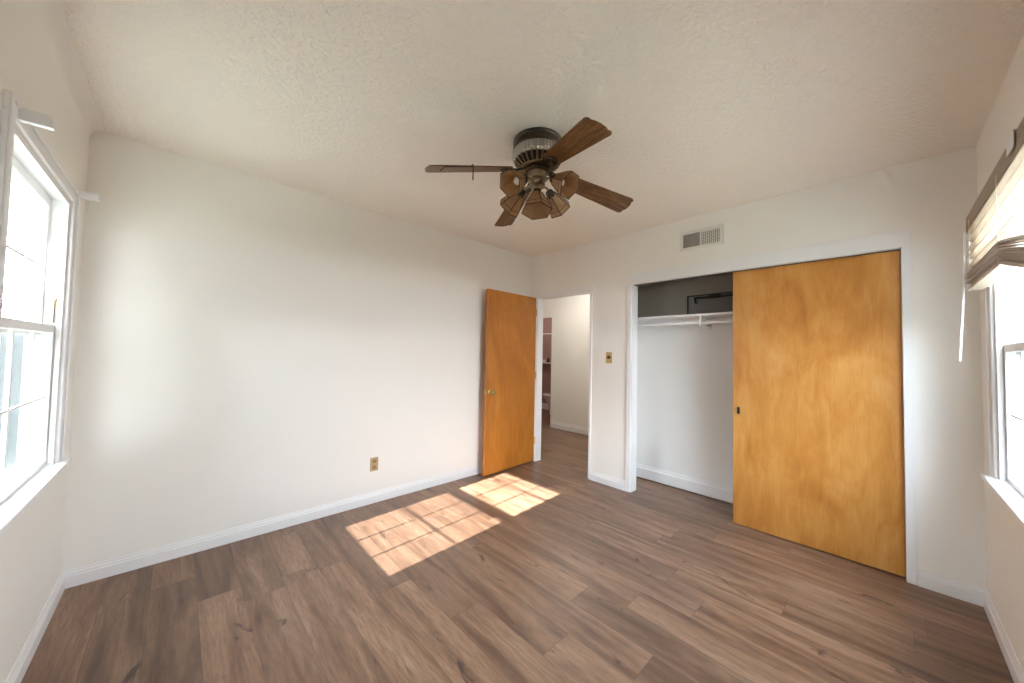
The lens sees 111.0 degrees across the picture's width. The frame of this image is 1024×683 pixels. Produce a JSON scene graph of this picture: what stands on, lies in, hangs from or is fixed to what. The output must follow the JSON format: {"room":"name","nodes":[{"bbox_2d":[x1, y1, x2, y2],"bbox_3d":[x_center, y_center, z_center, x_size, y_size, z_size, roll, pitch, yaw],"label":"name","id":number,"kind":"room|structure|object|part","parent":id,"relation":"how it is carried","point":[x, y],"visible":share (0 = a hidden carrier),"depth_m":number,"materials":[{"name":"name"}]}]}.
{"room":"empty bedroom","nodes":[
{"label":"empty bedroom","id":0,"kind":"room"},
{"bbox_2d":[0,0,88,682],"bbox_3d":[-1.281,0.045,0.675,0.105,2.550,3.688,3,-3,-43],"label":"wall","id":1,"kind":"structure","parent":0,"point":[32,547],"depth_m":1.42,"materials":[{"name":"beige paint"}]},
{"bbox_2d":[7,176,33,257],"bbox_3d":[-2.304,-1.040,1.380,0.493,0.515,9.000,3,-3,-43],"label":"roof eave","id":2,"kind":"object","parent":1,"relation":"attached to","point":[16,205],"depth_m":2.58,"materials":[{"name":"paint"}]},
{"bbox_2d":[5,573,65,682],"bbox_3d":[-1.250,1.275,0.662,0.014,0.092,3.414,3,-3,-43],"label":"baseboard","id":3,"kind":"structure","parent":1,"relation":"attached to","point":[20,667],"depth_m":1.53,"materials":[{"name":"white wood"}]},
{"bbox_2d":[0,89,80,536],"bbox_3d":[-1.913,-0.080,1.367,0.167,1.355,1.035,3,-3,-43],"label":"window","id":4,"kind":"structure","parent":1,"relation":"in","point":[44,326],"depth_m":1.61,"materials":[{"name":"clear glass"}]},
{"bbox_3d":[-1.961,0.240,1.318,0.012,0.647,0.841,3,-3,-43],"label":"screen frame","id":5,"kind":"part","parent":4,"relation":"part of","materials":[{"name":"white plastic"}]},
{"bbox_3d":[-1.930,-0.360,1.356,0.032,0.655,0.837,3,-3,-43],"label":"sash","id":6,"kind":"part","parent":4,"relation":"part of","materials":[{"name":"white wood"}]},
{"bbox_3d":[-1.916,0.245,1.360,0.032,0.653,0.837,3,-3,-43],"label":"sash","id":7,"kind":"part","parent":4,"relation":"part of","materials":[{"name":"white wood"}]},
{"bbox_2d":[18,108,54,130],"bbox_3d":[-1.568,-0.731,1.157,0.081,0.040,0.030,3,-3,-43],"label":"bracket","id":8,"kind":"object","parent":4,"relation":"attached to","point":[27,116],"visible":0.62,"depth_m":1.15,"materials":[{"name":"white plastic"}]},
{"bbox_2d":[31,0,103,136],"bbox_3d":[-1.186,-1.199,0.759,0.055,0.055,3.442,3,-3,-43],"label":"cove","id":9,"kind":"object","parent":1,"relation":"attached to","point":[50,14],"visible":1,"depth_m":1.49,"materials":[{"name":"beige paint"}]},
{"bbox_2d":[78,190,99,202],"bbox_3d":[-2.206,-0.754,1.834,0.081,0.040,0.030,3,-3,-43],"label":"bracket","id":10,"kind":"object","parent":1,"relation":"attached to","point":[88,196],"visible":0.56,"depth_m":1.83,"materials":[{"name":"white plastic"}]},
{"bbox_2d":[63,131,531,570],"bbox_3d":[-1.137,0.135,3.251,3.646,2.550,0.140,3,-3,-43],"label":"wall","id":11,"kind":"structure","parent":0,"point":[247,346],"depth_m":2.48,"materials":[{"name":"beige paint"}]},
{"bbox_2d":[62,464,481,588],"bbox_3d":[-1.114,1.361,3.149,3.632,0.092,0.014,3,-3,-43],"label":"baseboard","id":12,"kind":"structure","parent":11,"relation":"attached to","point":[111,567],"depth_m":2.42,"materials":[{"name":"white wood"}]},
{"bbox_2d":[370,457,377,471],"bbox_3d":[-1.201,1.070,3.072,0.070,0.116,0.011,3,-3,-43],"label":"wall outlet","id":13,"kind":"object","parent":11,"relation":"attached to","point":[373,461],"visible":1,"depth_m":3.07,"materials":[{"name":"beige plastic"}]},
{"bbox_2d":[21,409,1013,682],"bbox_3d":[0.164,1.526,4.100,7.086,0.120,6.782,3,-3,-43],"label":"floor","id":14,"kind":"structure","parent":0,"point":[541,571],"depth_m":1.85,"materials":[{"name":"plastic"}]},
{"bbox_2d":[542,393,550,413],"bbox_3d":[0.963,1.218,7.778,0.440,0.775,0.677,3,-3,-43],"label":"toilet","id":15,"kind":"object","parent":14,"relation":"on","point":[547,396],"visible":0.26,"depth_m":7.76,"materials":[{"name":"white ceramic"}]},
{"bbox_2d":[59,0,1023,257],"bbox_3d":[0.106,-1.219,1.980,3.886,0.120,3.722,3,-3,-43],"label":"ceiling","id":16,"kind":"structure","parent":0,"point":[708,106],"depth_m":1.64,"materials":[{"name":"white paint"}]},
{"bbox_2d":[425,117,632,226],"bbox_3d":[0.147,-0.937,2.029,0.969,0.439,0.959,0,-2,26],"label":"ceiling fan","id":17,"kind":"object","parent":16,"relation":"hanging from","point":[538,152],"depth_m":1.93,"materials":[{"name":"brown wood"}]},
{"bbox_3d":[-0.303,-0.896,1.860,0.175,0.114,0.130,2,-2,-20],"label":"cord","id":18,"kind":"part","parent":17,"relation":"part of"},
{"bbox_3d":[-0.230,-0.929,1.896,0.473,0.006,0.144,-10,15,-19],"label":"blade","id":19,"kind":"part","parent":17,"relation":"part of","materials":[{"name":"brown wood"}]},
{"bbox_3d":[0.007,-0.840,2.154,0.144,0.136,0.148,3,-3,-43],"label":"lamp shade","id":20,"kind":"part","parent":17,"relation":"part of","materials":[{"name":"orange glass"}]},
{"bbox_3d":[0.016,-0.848,1.889,0.148,0.136,0.144,3,-3,-43],"label":"lamp shade","id":21,"kind":"part","parent":17,"relation":"part of","materials":[{"name":"orange glass"}]},
{"bbox_3d":[0.009,-0.907,2.402,0.144,0.006,0.473,-12,-8,-22],"label":"blade","id":22,"kind":"part","parent":17,"relation":"part of","materials":[{"name":"brown wood"}]},
{"bbox_3d":[0.036,-0.874,1.913,0.060,0.049,0.045,3,-3,-43],"label":"bulb","id":23,"kind":"part","parent":17,"relation":"part of","materials":[{"name":"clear glass"}]},
{"bbox_3d":[0.141,-0.791,1.997,0.174,0.140,0.153,3,-3,-43],"label":"lamp shade","id":24,"kind":"part","parent":17,"relation":"part of","materials":[{"name":"orange glass"}]},
{"bbox_3d":[0.271,-0.834,2.163,0.148,0.136,0.144,3,-3,-43],"label":"lamp shade","id":25,"kind":"part","parent":17,"relation":"part of","materials":[{"name":"orange glass"}]},
{"bbox_3d":[0.281,-0.843,1.898,0.144,0.136,0.148,3,-3,-43],"label":"lamp shade","id":26,"kind":"part","parent":17,"relation":"part of","materials":[{"name":"orange glass"}]},
{"bbox_3d":[0.284,-0.927,1.656,0.144,0.006,0.473,16,4,-22],"label":"blade","id":27,"kind":"part","parent":17,"relation":"part of","materials":[{"name":"brown wood"}]},
{"bbox_3d":[0.520,-0.905,2.161,0.473,0.006,0.144,13,-19,-19],"label":"blade","id":28,"kind":"part","parent":17,"relation":"part of","materials":[{"name":"brown wood"}]},
{"bbox_2d":[542,294,589,427],"bbox_3d":[1.372,0.308,6.900,1.580,2.550,4.400,3,-3,-43],"label":"wall","id":29,"kind":"structure","parent":0,"point":[570,316],"depth_m":6.17,"materials":[{"name":"paint"}]},
{"bbox_2d":[542,403,548,409],"bbox_3d":[0.923,1.552,8.302,0.014,0.140,1.520,3,-3,-43],"label":"baseboard","id":30,"kind":"structure","parent":29,"relation":"attached to","point":[544,405],"depth_m":8.43,"materials":[{"name":"white wood"}]},
{"bbox_2d":[550,421,587,434],"bbox_3d":[1.438,1.482,5.604,0.014,0.120,2.150,3,-3,-43],"label":"baseboard","id":31,"kind":"structure","parent":29,"relation":"attached to","point":[558,425],"depth_m":6.07,"materials":[{"name":"white wood"}]},
{"bbox_2d":[532,146,986,594],"bbox_3d":[1.406,0.187,3.285,0.100,2.550,3.582,3,-3,-43],"label":"wall","id":32,"kind":"structure","parent":0,"point":[933,197],"depth_m":2.14,"materials":[{"name":"beige paint"}]},
{"bbox_2d":[482,288,536,475],"bbox_3d":[0.006,0.445,4.070,0.834,2.008,0.158,3,-3,-43],"label":"door","id":33,"kind":"structure","parent":32,"relation":"in","point":[510,330],"depth_m":4.03,"materials":[{"name":"brown wood"}]},
{"bbox_3d":[-0.213,0.550,3.795,0.061,0.066,0.066,-1,-3,44],"label":"knob","id":34,"kind":"part","parent":33,"relation":"part of","materials":[{"name":"gold metal"}]},
{"bbox_2d":[533,285,592,478],"bbox_3d":[0.596,0.434,4.121,0.112,2.080,0.850,3,-3,-43],"label":"door frame","id":35,"kind":"structure","parent":32,"relation":"attached to","point":[582,290],"depth_m":4.35,"materials":[{"name":"white wood"}]},
{"bbox_2d":[590,471,625,490],"bbox_3d":[0.972,1.419,3.595,0.014,0.092,0.408,3,-3,-43],"label":"baseboard","id":36,"kind":"structure","parent":32,"relation":"attached to","point":[594,476],"depth_m":3.58,"materials":[{"name":"white wood"}]},
{"bbox_2d":[606,352,611,362],"bbox_3d":[0.995,0.166,3.631,0.024,0.114,0.070,3,-3,-43],"label":"light switch","id":37,"kind":"object","parent":32,"relation":"attached to","point":[608,354],"visible":1,"depth_m":3.63,"materials":[{"name":"gold metal"}]},
{"bbox_2d":[680,223,723,251],"bbox_3d":[1.638,-0.889,3.043,0.044,0.170,0.352,3,-3,-43],"label":"air vent","id":38,"kind":"object","parent":32,"relation":"in","point":[693,239],"visible":1,"depth_m":3.03,"materials":[{"name":"white metal"}]},
{"bbox_2d":[635,249,899,285],"bbox_3d":[1.846,-0.566,2.872,0.075,0.004,1.773,3,-3,-43],"label":"closet track","id":39,"kind":"object","parent":32,"relation":"attached to","point":[726,273],"visible":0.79,"depth_m":2.92,"materials":[{"name":"grey metal"}]},
{"bbox_2d":[626,229,916,584],"bbox_3d":[1.813,0.389,2.835,0.112,2.132,1.871,3,-3,-43],"label":"closet frame","id":40,"kind":"object","parent":32,"relation":"attached to","point":[901,240],"visible":0.96,"depth_m":2.40,"materials":[{"name":"white wood"}]},
{"bbox_2d":[733,250,905,576],"bbox_3d":[2.109,0.436,2.518,0.036,2.009,0.918,3,-3,-43],"label":"door","id":41,"kind":"structure","parent":32,"relation":"in","point":[818,452],"depth_m":2.44,"materials":[{"name":"brown wood"}]},
{"bbox_2d":[917,569,983,606],"bbox_3d":[2.480,1.395,1.999,0.014,0.092,0.235,3,-3,-43],"label":"baseboard","id":42,"kind":"structure","parent":32,"relation":"attached to","point":[943,585],"depth_m":1.99,"materials":[{"name":"white wood"}]},
{"bbox_2d":[636,269,904,507],"bbox_3d":[2.026,0.191,3.033,0.455,2.550,2.420,3,-3,-43],"label":"wall","id":43,"kind":"structure","parent":0,"point":[685,373],"depth_m":3.54,"materials":[{"name":"paint"}]},
{"bbox_2d":[636,463,732,502],"bbox_3d":[2.108,1.394,3.079,0.022,0.128,2.300,3,-3,-43],"label":"baseboard","id":44,"kind":"structure","parent":43,"relation":"attached to","point":[721,492],"depth_m":3.47,"materials":[{"name":"white wood"}]},
{"bbox_2d":[638,312,732,329],"bbox_3d":[2.044,-0.188,3.042,0.284,0.127,2.296,3,-3,-43],"label":"closet shelf","id":45,"kind":"object","parent":43,"relation":"attached to","point":[704,319],"visible":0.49,"depth_m":3.35,"materials":[{"name":"white wood"}]},
{"bbox_3d":[1.976,-0.177,2.978,0.032,0.031,2.296,3,-3,-43],"label":"hanging rod","id":46,"kind":"part","parent":45,"relation":"part of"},
{"bbox_2d":[687,292,732,313],"bbox_3d":[2.114,-0.356,3.162,0.030,0.215,1.035,3,-3,-43],"label":"access panel","id":47,"kind":"object","parent":43,"relation":"attached to","point":[715,302],"visible":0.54,"depth_m":3.39,"materials":[{"name":"black metal"}]},
{"bbox_2d":[976,34,1023,670],"bbox_3d":[1.348,0.099,0.695,3.746,2.550,0.105,3,-3,-43],"label":"wall","id":48,"kind":"structure","parent":0,"point":[1004,533],"depth_m":1.61,"materials":[{"name":"beige paint"}]},
{"bbox_2d":[981,229,1023,527],"bbox_3d":[1.811,-0.019,1.149,1.710,1.342,0.167,3,-3,-43],"label":"window","id":49,"kind":"structure","parent":48,"relation":"in","point":[1004,304],"depth_m":1.66,"materials":[{"name":"clear glass"}]},
{"bbox_2d":[958,117,1023,360],"bbox_3d":[1.749,-0.300,1.230,1.680,0.740,0.089,3,-3,-44],"label":"window blind","id":50,"kind":"object","parent":49,"relation":"attached to","point":[995,220],"visible":1,"depth_m":1.35,"materials":[{"name":"white plastic"}]},
{"bbox_3d":[2.282,-0.433,1.722,0.002,0.340,0.057,3,-3,-43],"label":"ladder cord","id":51,"kind":"part","parent":50,"relation":"part of","materials":[{"name":"white fabric"}]},
{"bbox_3d":[1.752,-0.192,1.217,1.668,0.230,0.050,3,-3,-43],"label":"rail","id":52,"kind":"part","parent":50,"relation":"part of","materials":[{"name":"white plastic"}]},
{"bbox_3d":[1.831,-0.457,1.296,0.002,0.340,0.057,3,-3,-43],"label":"ladder cord","id":53,"kind":"part","parent":50,"relation":"part of","materials":[{"name":"white fabric"}]},
{"bbox_3d":[1.776,-0.030,1.187,1.670,1.318,0.020,3,-3,-43],"label":"casing","id":54,"kind":"part","parent":49,"relation":"part of","materials":[{"name":"white wood"}]},
{"bbox_2d":[1006,129,1015,156],"bbox_3d":[1.666,-0.667,1.133,0.080,0.087,0.079,3,-3,-43],"label":"bracket","id":55,"kind":"object","parent":49,"relation":"attached to","point":[1010,145],"visible":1,"depth_m":1.15,"materials":[{"name":"white plastic"}]},
{"bbox_3d":[1.800,0.306,1.142,1.512,0.640,0.032,3,-3,-43],"label":"sash","id":56,"kind":"part","parent":49,"relation":"part of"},
{"bbox_3d":[1.837,-0.292,1.136,1.512,0.655,0.032,3,-3,-43],"label":"sash","id":57,"kind":"part","parent":49,"relation":"part of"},
{"bbox_2d":[983,590,1023,682],"bbox_3d":[1.252,1.325,0.667,3.632,0.092,0.014,3,-3,-43],"label":"baseboard","id":58,"kind":"structure","parent":48,"relation":"attached to","point":[1016,671],"depth_m":1.60,"materials":[{"name":"white wood"}]},
{"label":"outside","id":59,"kind":"structure","parent":0,"visible":0},
{"bbox_3d":[0.200,1.976,4.391,80.000,0.200,80.000,3,-3,-43],"label":"ground","id":60,"kind":"structure","parent":59,"visible":0},
{"bbox_2d":[0,333,23,469],"bbox_3d":[-7.457,0.701,3.168,5.190,1.960,0.115,3,-3,-43],"label":"wooden fence","id":61,"kind":"object","parent":60,"relation":"on","point":[17,363],"visible":0.02,"depth_m":4.33,"materials":[{"name":"white wood"}]}
]}

